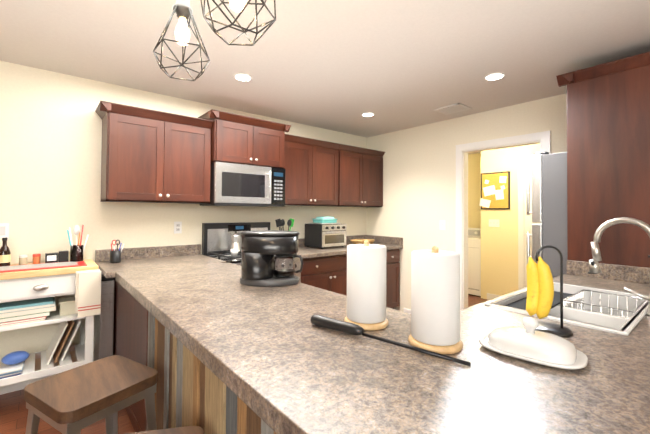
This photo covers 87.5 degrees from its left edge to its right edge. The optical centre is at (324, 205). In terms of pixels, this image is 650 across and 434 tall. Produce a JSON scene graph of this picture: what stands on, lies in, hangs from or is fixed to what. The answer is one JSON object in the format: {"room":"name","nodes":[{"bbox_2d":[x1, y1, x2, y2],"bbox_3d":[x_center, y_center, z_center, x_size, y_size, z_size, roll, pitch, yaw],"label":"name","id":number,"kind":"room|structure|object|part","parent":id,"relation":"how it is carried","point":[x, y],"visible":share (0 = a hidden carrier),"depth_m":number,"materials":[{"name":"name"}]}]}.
{"room":"kitchen","nodes":[
{"label":"kitchen","id":0,"kind":"room"},
{"bbox_2d":[0,61,366,370],"bbox_3d":[-2.171,0.159,2.719,7.350,2.440,0.100,1,-1,-40],"label":"wall","id":1,"kind":"structure","parent":0,"point":[50,152],"depth_m":2.77,"materials":[{"name":"paint"}]},
{"bbox_2d":[0,223,8,238],"bbox_3d":[-2.363,0.184,2.488,0.070,0.114,0.008,1,-1,-40],"label":"light switch","id":2,"kind":"object","parent":1,"relation":"attached to","point":[4,230],"visible":0.94,"depth_m":2.49,"materials":[{"name":"white plastic"}]},
{"bbox_2d":[0,373,58,394],"bbox_3d":[-3.405,1.302,1.606,3.813,0.100,0.017,1,-1,-40],"label":"baseboard","id":3,"kind":"structure","parent":1,"relation":"attached to","point":[12,387],"depth_m":2.53,"materials":[{"name":"white wood"}]},
{"bbox_2d":[95,244,200,259],"bbox_3d":[-1.584,0.426,3.123,0.878,0.099,0.020,1,-1,-40],"label":"backsplash","id":4,"kind":"structure","parent":1,"relation":"attached to","point":[194,249],"depth_m":3.11,"materials":[{"name":"brown stone"}]},
{"bbox_2d":[99,101,210,203],"bbox_3d":[-1.478,-0.412,3.024,0.828,0.763,0.321,1,-1,-40],"label":"upper cabinet","id":5,"kind":"object","parent":1,"relation":"attached to","point":[148,156],"depth_m":2.85,"materials":[{"name":"brown wood"}]},
{"bbox_2d":[174,222,181,233],"bbox_3d":[-1.419,0.209,3.275,0.070,0.114,0.008,1,-1,-40],"label":"electrical outlet","id":6,"kind":"object","parent":1,"relation":"attached to","point":[177,227],"visible":1,"depth_m":3.27,"materials":[{"name":"white plastic"}]},
{"bbox_2d":[203,109,286,171],"bbox_3d":[-0.838,-0.631,3.511,0.762,0.465,0.396,1,-1,-40],"label":"upper cabinet","id":7,"kind":"object","parent":1,"relation":"attached to","point":[235,139],"depth_m":3.32,"materials":[{"name":"brown wood"}]},
{"bbox_2d":[200,162,284,206],"bbox_3d":[-0.823,-0.197,3.482,0.760,0.399,0.450,1,-1,-40],"label":"microwave","id":8,"kind":"object","parent":7,"relation":"attached to","point":[231,184],"visible":1,"depth_m":3.30,"materials":[{"name":"silver plastic"}]},
{"bbox_2d":[285,134,338,206],"bbox_3d":[-0.250,-0.386,4.048,0.829,0.763,0.321,1,-1,-40],"label":"upper cabinet","id":9,"kind":"object","parent":1,"relation":"attached to","point":[312,174],"depth_m":3.92,"materials":[{"name":"brown wood"}]},
{"bbox_2d":[339,144,384,206],"bbox_3d":[0.391,-0.373,4.581,0.839,0.763,0.321,1,-1,-40],"label":"upper cabinet","id":10,"kind":"object","parent":1,"relation":"attached to","point":[360,169],"depth_m":4.43,"materials":[{"name":"brown wood"}]},
{"bbox_2d":[0,295,487,433],"bbox_3d":[1.143,1.397,0.664,9.850,0.060,7.480,1,-1,-40],"label":"floor","id":11,"kind":"structure","parent":0,"point":[13,413],"depth_m":2.17,"materials":[{"name":"brown wood"}]},
{"bbox_2d":[0,259,98,386],"bbox_3d":[-2.168,0.903,2.333,0.965,0.940,0.462,1,-1,-40],"label":"shelf unit","id":12,"kind":"object","parent":11,"relation":"on","point":[27,285],"visible":0.5,"depth_m":2.33,"materials":[{"name":"white wood"}]},
{"bbox_2d":[0,237,10,266],"bbox_3d":[-2.281,0.325,2.424,0.053,0.202,0.074,1,-1,-44],"label":"bottle","id":13,"kind":"object","parent":12,"relation":"on","point":[5,256],"depth_m":2.40,"materials":[{"name":"brown glass"}]},
{"bbox_2d":[0,359,24,378],"bbox_3d":[-2.200,1.087,2.240,0.335,0.042,0.278,1,-1,-40],"label":"books","id":14,"kind":"object","parent":12,"relation":"on","point":[6,371],"visible":0.56,"depth_m":2.23,"materials":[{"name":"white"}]},
{"bbox_2d":[1,351,29,364],"bbox_3d":[-2.084,1.023,2.288,0.143,0.079,0.099,1,-1,-40],"label":"bowl","id":15,"kind":"object","parent":14,"relation":"on","point":[15,357],"visible":0.98,"depth_m":2.26,"materials":[{"name":"blue ceramic"}]},
{"bbox_2d":[19,255,27,264],"bbox_3d":[-2.212,0.393,2.489,0.044,0.069,0.074,1,-1,-44],"label":"jar","id":16,"kind":"object","parent":12,"relation":"on","point":[22,258],"depth_m":2.48,"materials":[{"name":"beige glass"}]},
{"bbox_2d":[0,297,55,327],"bbox_3d":[-2.071,0.722,2.340,0.336,0.122,0.242,1,-1,-40],"label":"books","id":17,"kind":"object","parent":12,"relation":"on","point":[13,313],"visible":0.96,"depth_m":2.27,"materials":[{"name":"white paper"}]},
{"bbox_2d":[0,261,86,272],"bbox_3d":[-2.052,0.430,2.405,0.580,0.007,0.290,1,-1,-40],"label":"mat","id":18,"kind":"object","parent":12,"relation":"on","point":[14,268],"visible":0.83,"depth_m":2.39,"materials":[{"name":"red fabric"}]},
{"bbox_2d":[46,319,80,364],"bbox_3d":[-1.948,0.978,2.529,0.195,0.264,0.285,1,-1,-40],"label":"books","id":19,"kind":"object","parent":12,"relation":"on","point":[63,337],"visible":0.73,"depth_m":2.47,"materials":[{"name":"white paper"}]},
{"bbox_2d":[59,297,76,315],"bbox_3d":[-1.882,0.737,2.498,0.120,0.100,0.130,1,-1,-40],"label":"tin","id":20,"kind":"object","parent":12,"relation":"on","point":[66,306],"visible":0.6,"depth_m":2.45,"materials":[{"name":"beige metal"}]},
{"bbox_2d":[67,225,88,261],"bbox_3d":[-1.934,0.292,2.658,0.138,0.293,0.102,1,-1,-40],"label":"jar","id":21,"kind":"object","parent":12,"relation":"on","point":[76,252],"visible":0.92,"depth_m":2.63,"materials":[{"name":"black glass"}]},
{"bbox_2d":[75,269,100,317],"bbox_3d":[-1.695,0.625,2.432,0.150,0.325,0.021,1,-1,-40],"label":"hanging towel","id":22,"kind":"object","parent":12,"relation":"hanging from","point":[88,293],"visible":1,"depth_m":2.42,"materials":[{"name":"beige fabric"}]},
{"bbox_2d":[24,355,157,433],"bbox_3d":[-0.942,1.035,1.378,0.394,0.660,0.394,0,-1,30],"label":"stool","id":23,"kind":"object","parent":11,"relation":"on","point":[76,400],"visible":1,"depth_m":1.32,"materials":[{"name":"brown wood"}]},
{"bbox_2d":[94,273,114,360],"bbox_3d":[-1.779,0.965,2.736,0.102,0.835,0.338,1,-1,-40],"label":"bin","id":24,"kind":"object","parent":11,"relation":"on","point":[104,334],"visible":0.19,"depth_m":2.63,"materials":[{"name":"silver metal"}]},
{"bbox_2d":[125,426,203,433],"bbox_3d":[-0.526,1.029,0.879,0.394,0.660,0.394,1,-1,-12],"label":"stool","id":25,"kind":"object","parent":11,"relation":"on","point":[190,430],"visible":1,"depth_m":1.06,"materials":[{"name":"brown wood"}]},
{"bbox_2d":[113,258,218,431],"bbox_3d":[-0.502,0.968,3.202,2.431,0.865,1.273,1,-1,-40],"label":"kitchen cabinet","id":26,"kind":"object","parent":11,"relation":"on","point":[126,313],"depth_m":2.30,"materials":[{"name":"brown wood"}]},
{"bbox_2d":[297,244,402,255],"bbox_3d":[0.179,0.526,4.177,1.654,0.040,0.656,1,-1,-40],"label":"countertop","id":27,"kind":"structure","parent":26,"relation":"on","point":[388,246],"depth_m":3.99,"materials":[{"name":"brown stone"}]},
{"bbox_2d":[275,218,293,230],"bbox_3d":[-0.450,0.319,3.853,0.264,0.353,0.120,1,-1,-40],"label":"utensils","id":28,"kind":"object","parent":27,"relation":"on","point":[280,223],"visible":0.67,"depth_m":3.85,"materials":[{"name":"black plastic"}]},
{"bbox_2d":[305,224,345,248],"bbox_3d":[0.019,0.361,4.128,0.385,0.285,0.378,1,-1,-40],"label":"toaster oven","id":29,"kind":"object","parent":27,"relation":"on","point":[321,236],"visible":1,"depth_m":4.00,"materials":[{"name":"black metal"}]},
{"bbox_2d":[309,217,340,223],"bbox_3d":[-0.003,0.175,4.143,0.305,0.085,0.250,1,-1,-40],"label":"container","id":30,"kind":"object","parent":29,"relation":"on","point":[324,220],"visible":1,"depth_m":4.07,"materials":[{"name":"teal plastic"}]},
{"bbox_2d":[350,239,374,243],"bbox_3d":[0.502,0.483,4.541,0.378,0.060,0.280,1,-1,-40],"label":"basket","id":31,"kind":"object","parent":27,"relation":"on","point":[358,241],"visible":0.75,"depth_m":4.47,"materials":[{"name":"wicker"}]},
{"bbox_2d":[139,308,270,433],"bbox_3d":[0.621,0.953,1.843,2.445,0.865,2.254,1,-1,-40],"label":"wood paneling","id":32,"kind":"structure","parent":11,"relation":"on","point":[186,394],"depth_m":1.40,"materials":[{"name":"brown wood"}]},
{"bbox_2d":[95,252,649,433],"bbox_3d":[0.197,0.504,2.289,2.548,0.058,3.580,1,-1,-40],"label":"countertop","id":33,"kind":"structure","parent":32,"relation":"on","point":[295,375],"depth_m":0.97,"materials":[{"name":"brown stone"}]},
{"bbox_2d":[110,240,123,262],"bbox_3d":[-1.729,0.375,2.825,0.103,0.187,0.079,1,-1,-40],"label":"pen cup","id":34,"kind":"object","parent":33,"relation":"on","point":[115,256],"visible":1,"depth_m":2.79,"materials":[{"name":"black plastic"}]},
{"bbox_2d":[240,230,303,286],"bbox_3d":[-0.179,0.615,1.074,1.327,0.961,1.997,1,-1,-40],"label":"coffee maker","id":35,"kind":"object","parent":33,"relation":"on","point":[260,265],"visible":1,"depth_m":1.97,"materials":[{"name":"grey"}]},
{"bbox_2d":[344,240,387,330],"bbox_3d":[0.161,0.295,1.323,0.170,0.322,0.170,1,-1,-40],"label":"paper towel","id":36,"kind":"object","parent":33,"relation":"on","point":[366,285],"visible":0.92,"depth_m":1.26,"materials":[{"name":"white paper"},{"name":"light wood"}]},
{"bbox_2d":[310,314,470,366],"bbox_3d":[0.176,0.432,1.126,0.153,0.043,0.564,1,-1,-40],"label":"honing steel","id":37,"kind":"object","parent":33,"relation":"on","point":[335,324],"visible":0.98,"depth_m":1.17,"materials":[{"name":"black metal"}]},
{"bbox_2d":[408,246,462,354],"bbox_3d":[0.363,0.293,1.120,0.170,0.322,0.170,1,-1,-40],"label":"paper towel","id":38,"kind":"object","parent":33,"relation":"on","point":[435,299],"visible":1,"depth_m":1.05,"materials":[{"name":"white paper"},{"name":"light wood"}]},
{"bbox_2d":[479,317,587,369],"bbox_3d":[0.637,0.400,1.054,0.207,0.110,0.288,1,-1,-40],"label":"butter dish","id":39,"kind":"object","parent":33,"relation":"on","point":[529,342],"visible":1,"depth_m":1.00,"materials":[{"name":"white ceramic"}]},
{"bbox_2d":[526,245,572,336],"bbox_3d":[0.826,0.303,1.259,0.150,0.314,0.150,1,-1,-40],"label":"holder","id":40,"kind":"object","parent":33,"relation":"on","point":[540,291],"visible":0.96,"depth_m":1.25,"materials":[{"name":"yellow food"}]},
{"bbox_2d":[483,280,646,335],"bbox_3d":[1.231,0.566,1.665,0.848,0.211,0.510,1,-1,-40],"label":"sink","id":41,"kind":"object","parent":33,"relation":"in","point":[622,326],"depth_m":1.67,"materials":[{"name":"white ceramic"}]},
{"bbox_2d":[505,291,573,309],"bbox_3d":[1.097,0.496,1.745,0.665,0.010,0.153,1,-1,-40],"label":"mat","id":42,"kind":"object","parent":41,"relation":"in","point":[520,304],"visible":0.17,"depth_m":1.72,"materials":[{"name":"black"}]},
{"bbox_2d":[563,289,645,317],"bbox_3d":[1.427,0.568,1.727,0.365,0.188,0.271,1,-1,-40],"label":"dish rack","id":43,"kind":"object","parent":41,"relation":"in","point":[578,301],"visible":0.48,"depth_m":1.83,"materials":[{"name":"silver metal"}]},
{"bbox_2d":[587,216,649,315],"bbox_3d":[1.324,0.259,1.512,0.122,0.418,0.267,1,-1,-40],"label":"faucet","id":44,"kind":"object","parent":33,"relation":"on","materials":[{"name":"silver metal"}]},
{"bbox_2d":[202,222,300,282],"bbox_3d":[-0.719,0.788,3.362,0.752,1.225,0.711,1,-1,-40],"label":"stove","id":45,"kind":"object","parent":11,"relation":"on","point":[216,241],"visible":0.19,"depth_m":3.44,"materials":[{"name":"silver metal"}]},
{"bbox_2d":[230,249,241,255],"bbox_3d":[-0.770,0.422,3.070,0.166,0.055,0.072,1,-1,-8],"label":"cups","id":46,"kind":"object","parent":45,"relation":"on","point":[234,252],"visible":0.46,"depth_m":3.04,"materials":[{"name":"white ceramic"}]},
{"bbox_2d":[231,231,241,250],"bbox_3d":[-0.880,0.354,3.429,0.148,0.201,0.100,1,-1,-40],"label":"moka pot","id":47,"kind":"object","parent":45,"relation":"on","point":[235,237],"visible":0.79,"depth_m":3.38,"materials":[{"name":"silver metal"}]},
{"bbox_2d":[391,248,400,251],"bbox_3d":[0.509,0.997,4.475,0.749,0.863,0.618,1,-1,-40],"label":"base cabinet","id":48,"kind":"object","parent":11,"relation":"on","point":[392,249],"depth_m":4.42,"materials":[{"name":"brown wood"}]},
{"bbox_2d":[468,228,480,296],"bbox_3d":[2.527,0.930,5.878,0.685,1.070,0.664,1,-1,-40],"label":"washer","id":49,"kind":"object","parent":11,"relation":"on","point":[474,261],"visible":0.21,"depth_m":5.50,"materials":[{"name":"white"}]},
{"bbox_2d":[526,152,567,277],"bbox_3d":[2.152,0.495,2.534,0.675,1.819,0.984,1,-1,-40],"label":"fridge","id":50,"kind":"object","parent":11,"relation":"on","point":[549,191],"visible":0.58,"depth_m":2.57,"materials":[{"name":"grey metal"}]},
{"bbox_2d":[556,52,649,275],"bbox_3d":[2.217,0.233,2.408,0.796,2.346,0.756,1,-1,-40],"label":"tall cabinet","id":51,"kind":"object","parent":11,"relation":"on","point":[608,104],"depth_m":2.28,"materials":[{"name":"brown wood"}]},
{"bbox_3d":[2.217,0.232,2.408,0.796,2.345,0.756,1,-1,-40],"label":"fridge panel","id":52,"kind":"part","parent":51,"relation":"part of","materials":[{"name":"brown wood"}]},
{"bbox_2d":[0,0,649,154],"bbox_3d":[1.160,-1.112,0.707,9.850,0.080,7.480,1,-1,-40],"label":"ceiling","id":53,"kind":"structure","parent":0,"point":[344,65],"depth_m":2.30,"materials":[{"name":"paint"}]},
{"bbox_2d":[153,0,209,80],"bbox_3d":[-0.607,-0.820,1.476,0.222,0.502,0.234,1,-1,-40],"label":"pendant light","id":54,"kind":"object","parent":53,"relation":"hanging from","point":[182,10],"visible":1,"depth_m":1.45,"materials":[{"name":"grey metal"}]},
{"bbox_2d":[200,0,275,45],"bbox_3d":[-0.283,-0.811,1.106,0.244,0.527,0.255,1,-1,-40],"label":"pendant light","id":55,"kind":"object","parent":53,"relation":"hanging from","point":[238,5],"visible":1,"depth_m":1.11,"materials":[{"name":"grey metal"}]},
{"bbox_2d":[234,73,252,80],"bbox_3d":[-0.666,-1.044,2.764,0.150,0.009,0.150,1,-1,-40],"label":"recessed light","id":56,"kind":"object","parent":53,"relation":"in","point":[242,77],"visible":1,"depth_m":2.75,"materials":[{"name":"white"}]},
{"bbox_2d":[361,112,374,116],"bbox_3d":[0.478,-1.019,3.795,0.150,0.009,0.150,1,-1,-40],"label":"recessed light","id":57,"kind":"object","parent":53,"relation":"in","point":[367,114],"visible":0.96,"depth_m":3.77,"materials":[{"name":"white"}]},
{"bbox_2d":[433,103,471,114],"bbox_3d":[1.339,-1.015,3.575,0.260,0.014,0.300,1,-1,-40],"label":"ceiling vent","id":58,"kind":"object","parent":53,"relation":"in","point":[453,108],"visible":0.98,"depth_m":3.56,"materials":[{"name":"white"}]},
{"bbox_2d":[484,73,504,80],"bbox_3d":[1.353,-1.031,2.715,0.150,0.009,0.150,1,-1,-40],"label":"recessed light","id":59,"kind":"object","parent":53,"relation":"in","point":[492,76],"visible":0.98,"depth_m":2.70,"materials":[{"name":"white"}]},
{"bbox_2d":[366,93,566,311],"bbox_3d":[2.976,0.186,2.205,0.100,2.440,7.280,1,-1,-40],"label":"wall","id":60,"kind":"structure","parent":0,"point":[419,183],"depth_m":4.15,"materials":[{"name":"paint"}]},
{"bbox_2d":[440,220,444,229],"bbox_3d":[1.388,0.226,4.019,0.014,0.114,0.070,1,-1,-40],"label":"light switch","id":61,"kind":"object","parent":60,"relation":"attached to","point":[442,224],"visible":1,"depth_m":4.02,"materials":[{"name":"white plastic"}]},
{"bbox_2d":[456,131,550,309],"bbox_3d":[1.845,0.361,3.558,0.136,2.120,0.940,1,-1,-40],"label":"door frame","id":62,"kind":"structure","parent":60,"relation":"attached to","point":[543,139],"depth_m":3.83,"materials":[{"name":"white wood"}]},
{"bbox_2d":[468,153,479,227],"bbox_3d":[2.902,0.253,6.198,0.100,2.440,0.890,1,-1,-40],"label":"wall","id":63,"kind":"structure","parent":0,"point":[473,159],"depth_m":6.30,"materials":[{"name":"paint"}]},
{"bbox_2d":[480,144,539,298],"bbox_3d":[3.055,0.230,4.765,0.100,2.440,1.710,1,-1,-40],"label":"wall","id":64,"kind":"structure","parent":0,"point":[499,260],"depth_m":5.13,"materials":[{"name":"paint"}]},
{"bbox_2d":[487,293,500,299],"bbox_3d":[2.664,1.404,5.116,0.014,0.100,0.450,1,-1,-40],"label":"baseboard","id":65,"kind":"structure","parent":64,"relation":"attached to","point":[489,296],"depth_m":5.23,"materials":[{"name":"white wood"}]},
{"bbox_2d":[479,171,509,208],"bbox_3d":[2.601,-0.230,5.222,0.023,0.570,0.457,1,-1,-40],"label":"corkboard","id":66,"kind":"object","parent":64,"relation":"attached to","point":[495,190],"visible":1,"depth_m":5.20,"materials":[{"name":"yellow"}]},
{"bbox_2d":[489,219,499,226],"bbox_3d":[2.598,0.265,5.222,0.014,0.114,0.162,1,-1,-40],"label":"light switch","id":67,"kind":"object","parent":64,"relation":"attached to","point":[494,222],"visible":1,"depth_m":5.22,"materials":[{"name":"white plastic"}]},
{"bbox_2d":[518,159,539,289],"bbox_3d":[3.108,0.391,4.563,0.068,2.112,0.965,1,-1,-40],"label":"hall door","id":68,"kind":"structure","parent":64,"relation":"in","point":[525,222],"depth_m":4.89,"materials":[{"name":"white wood"}]}
]}

